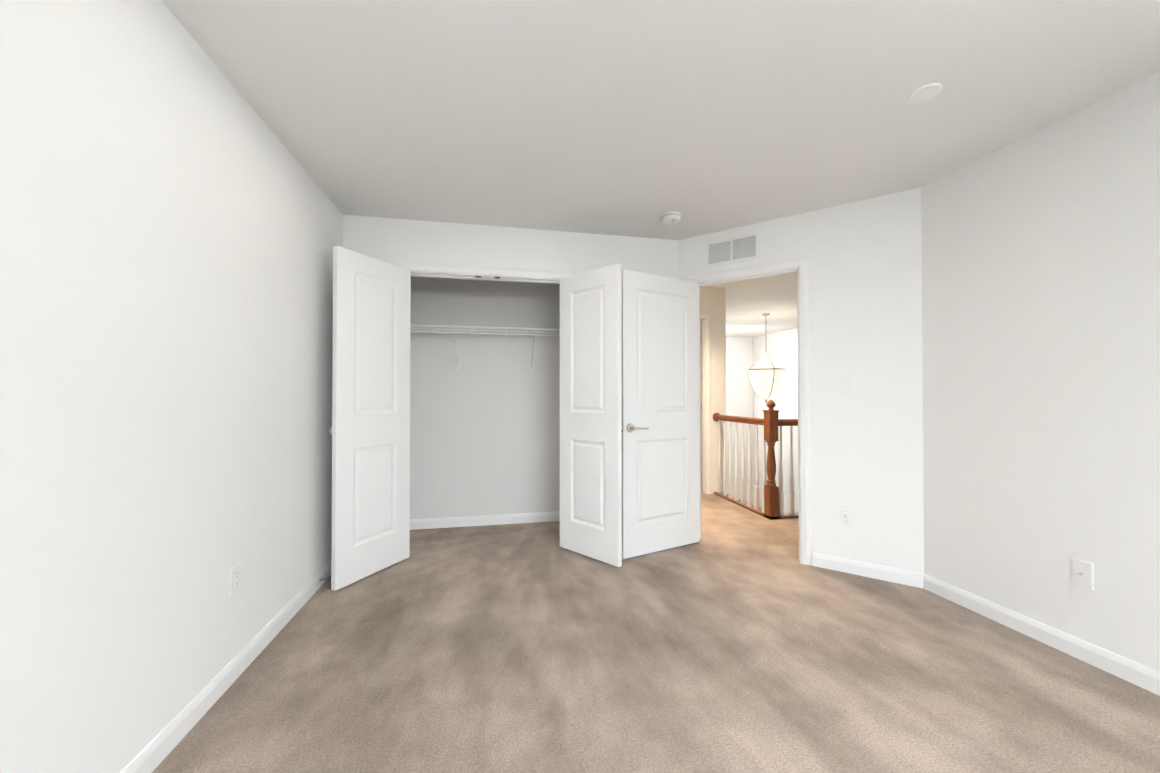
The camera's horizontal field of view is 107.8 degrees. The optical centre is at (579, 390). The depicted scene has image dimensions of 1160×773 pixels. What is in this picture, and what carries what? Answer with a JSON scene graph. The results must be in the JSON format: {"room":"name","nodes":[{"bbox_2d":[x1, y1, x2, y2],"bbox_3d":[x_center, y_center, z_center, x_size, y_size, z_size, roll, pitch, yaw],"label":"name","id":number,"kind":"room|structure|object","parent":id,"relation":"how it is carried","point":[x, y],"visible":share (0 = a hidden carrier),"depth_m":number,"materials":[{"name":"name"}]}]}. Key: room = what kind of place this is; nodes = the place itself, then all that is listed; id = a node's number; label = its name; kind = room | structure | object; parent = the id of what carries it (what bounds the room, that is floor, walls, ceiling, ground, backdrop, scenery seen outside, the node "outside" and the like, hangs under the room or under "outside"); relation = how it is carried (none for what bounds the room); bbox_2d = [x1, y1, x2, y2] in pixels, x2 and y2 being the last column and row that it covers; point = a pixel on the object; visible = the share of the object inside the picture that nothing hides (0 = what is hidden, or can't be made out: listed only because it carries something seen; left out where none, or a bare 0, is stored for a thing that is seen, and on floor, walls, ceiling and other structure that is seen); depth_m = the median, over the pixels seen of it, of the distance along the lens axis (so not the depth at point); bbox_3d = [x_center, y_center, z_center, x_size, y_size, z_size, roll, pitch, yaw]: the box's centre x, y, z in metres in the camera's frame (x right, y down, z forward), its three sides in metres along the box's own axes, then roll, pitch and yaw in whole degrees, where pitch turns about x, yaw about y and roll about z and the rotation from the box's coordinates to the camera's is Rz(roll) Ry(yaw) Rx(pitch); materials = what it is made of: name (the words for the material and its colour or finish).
{"room":"empty bedroom","nodes":[
{"label":"empty bedroom","id":0,"kind":"room"},
{"bbox_2d":[0,0,342,772],"bbox_3d":[-1.352,-0.034,1.126,0.115,2.420,5.236,0,-1,-11],"label":"wall","id":1,"kind":"structure","parent":0,"point":[170,224],"depth_m":1.27,"materials":[{"name":"white paint"}]},
{"bbox_2d":[229,562,240,597],"bbox_3d":[-1.412,0.777,1.736,0.009,0.115,0.070,0,-1,-11],"label":"outlet","id":2,"kind":"object","parent":1,"relation":"attached to","point":[235,579],"visible":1,"depth_m":1.73,"materials":[{"name":"white plastic"}]},
{"bbox_2d":[410,276,559,518],"bbox_3d":[-0.460,-0.010,3.638,2.620,2.420,0.660,0,-1,-11],"label":"wall","id":3,"kind":"structure","parent":0,"point":[485,429],"depth_m":3.78,"materials":[{"name":"paint"}]},
{"bbox_2d":[410,324,559,370],"bbox_3d":[-0.766,-0.346,3.592,1.500,0.331,0.406,0,-1,-11],"label":"wire closet shelf","id":4,"kind":"object","parent":3,"relation":"attached to","point":[472,330],"visible":0.69,"depth_m":3.47,"materials":[{"name":"white metal"}]},
{"bbox_2d":[343,215,678,278],"bbox_3d":[-0.408,-0.013,3.253,2.571,2.420,0.115,0,-1,-11],"label":"wall","id":5,"kind":"structure","parent":0,"point":[392,241],"depth_m":3.17,"materials":[{"name":"white paint"}]},
{"bbox_2d":[329,246,410,590],"bbox_3d":[-1.365,0.165,2.770,0.102,2.030,0.572,0,-1,24],"label":"closet door","id":6,"kind":"structure","parent":5,"relation":"in","point":[369,430],"depth_m":2.70,"materials":[{"name":"white paint"}]},
{"bbox_2d":[396,261,571,283],"bbox_3d":[-0.698,0.141,3.194,1.270,2.110,0.149,0,-1,-11],"label":"trim","id":7,"kind":"structure","parent":5,"relation":"attached to","point":[479,273],"depth_m":3.14,"materials":[{"name":"white paint"}]},
{"bbox_2d":[560,264,623,566],"bbox_3d":[0.083,0.168,3.062,0.572,2.030,0.102,-1,-1,43],"label":"closet door","id":8,"kind":"structure","parent":5,"relation":"in","point":[591,426],"depth_m":2.99,"materials":[{"name":"white paint"}]},
{"bbox_2d":[152,492,1159,772],"bbox_3d":[1.611,1.295,3.123,6.715,0.200,8.015,0,-1,-11],"label":"floor","id":9,"kind":"structure","parent":0,"point":[736,638],"depth_m":1.74,"materials":[{"name":"carpet"}]},
{"bbox_2d":[713,413,756,512],"bbox_3d":[1.703,0.702,4.515,0.112,1.014,0.932,0,-1,-11],"label":"stair railing","id":10,"kind":"object","parent":9,"relation":"on","point":[741,502],"depth_m":4.55,"materials":[{"name":"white wood"}]},
{"bbox_2d":[757,400,798,519],"bbox_3d":[2.975,0.650,4.234,2.497,1.112,0.120,0,-1,-11],"label":"stair railing","id":11,"kind":"object","parent":9,"relation":"on","point":[772,508],"depth_m":3.99,"materials":[{"name":"brown wood"}]},
{"bbox_2d":[161,0,1159,336],"bbox_3d":[1.500,-1.276,4.000,6.830,0.120,9.730,0,-1,-11],"label":"ceiling","id":12,"kind":"structure","parent":0,"point":[635,118],"depth_m":1.78,"materials":[{"name":"white paint"}]},
{"bbox_2d":[661,212,680,223],"bbox_3d":[0.643,-1.205,2.982,0.140,0.042,0.140,0,-1,-11],"label":"smoke detector","id":13,"kind":"object","parent":12,"relation":"attached to","point":[671,218],"visible":1,"depth_m":2.94,"materials":[{"name":"white plastic"}]},
{"bbox_2d":[748,313,784,402],"bbox_3d":[2.912,-0.493,6.621,0.544,1.395,0.544,0,-1,-11],"label":"pendant light","id":14,"kind":"object","parent":12,"relation":"hanging from","point":[765,383],"visible":1,"depth_m":6.46,"materials":[{"name":"white glass"}]},
{"bbox_2d":[908,83,941,102],"bbox_3d":[1.437,-1.235,1.764,0.112,0.007,0.112,0,-1,-11],"label":"smoke detector","id":15,"kind":"object","parent":12,"relation":"attached to","point":[924,93],"visible":1,"depth_m":1.76,"materials":[{"name":"white plastic"}]},
{"bbox_2d":[701,287,725,493],"bbox_3d":[1.084,0.003,4.932,1.285,2.420,0.115,0,-1,-11],"label":"wall","id":16,"kind":"structure","parent":0,"point":[713,302],"depth_m":4.98,"materials":[{"name":"white paint"}]},
{"bbox_2d":[701,313,710,493],"bbox_3d":[1.096,0.158,4.933,0.870,2.110,0.149,0,-1,-11],"label":"door frame","id":17,"kind":"structure","parent":16,"relation":"attached to","point":[705,403],"depth_m":4.95,"materials":[{"name":"white paint"}]},
{"bbox_2d":[726,327,797,512],"bbox_3d":[2.387,1.510,5.655,4.430,5.420,6.780,0,-1,-11],"label":"wall","id":18,"kind":"structure","parent":0,"point":[743,356],"depth_m":9.04,"materials":[{"name":"white paint"}]},
{"bbox_2d":[679,187,923,573],"bbox_3d":[1.490,-0.016,3.029,1.591,2.420,0.115,0,-1,35],"label":"wall","id":19,"kind":"structure","parent":0,"point":[865,335],"depth_m":2.73,"materials":[{"name":"white paint"}]},
{"bbox_2d":[621,269,699,558],"bbox_3d":[0.611,0.169,3.156,0.738,2.030,0.163,0,-1,-29],"label":"entry door","id":20,"kind":"structure","parent":19,"relation":"in","point":[660,421],"depth_m":3.13,"materials":[{"name":"white paint"}]},
{"bbox_2d":[705,231,759,267],"bbox_3d":[1.148,-1.059,3.205,0.400,0.200,0.013,0,-1,35],"label":"air vent","id":21,"kind":"object","parent":19,"relation":"in","point":[735,249],"visible":1,"depth_m":3.20,"materials":[{"name":"white plastic"}]},
{"bbox_2d":[687,256,809,564],"bbox_3d":[1.252,0.141,3.194,0.864,2.110,0.149,0,-1,35],"label":"trim","id":22,"kind":"structure","parent":19,"relation":"attached to","point":[799,267],"depth_m":2.92,"materials":[{"name":"white paint"}]},
{"bbox_2d":[840,508,851,526],"bbox_3d":[1.741,0.836,2.770,0.070,0.115,0.009,0,-1,35],"label":"outlet","id":23,"kind":"object","parent":19,"relation":"attached to","point":[846,517],"visible":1,"depth_m":2.77,"materials":[{"name":"white plastic"}]},
{"bbox_2d":[921,71,1159,671],"bbox_3d":[2.452,-0.036,0.935,0.115,2.420,3.368,0,-1,-11],"label":"wall","id":24,"kind":"structure","parent":0,"point":[1041,340],"depth_m":1.96,"materials":[{"name":"white paint"}]},
{"bbox_2d":[120,486,1159,772],"bbox_3d":[1.871,1.142,2.113,6.603,0.086,5.706,0,-1,-11],"label":"baseboard","id":25,"kind":"structure","parent":24,"relation":"attached to","point":[158,748],"depth_m":1.99,"materials":[{"name":"white paint"}]},
{"bbox_2d":[1071,558,1093,589],"bbox_3d":[2.199,0.806,1.856,0.017,0.115,0.070,0,-1,-11],"label":"outlet","id":26,"kind":"object","parent":24,"relation":"attached to","point":[1082,573],"visible":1,"depth_m":1.85,"materials":[{"name":"white plastic"}]}
]}

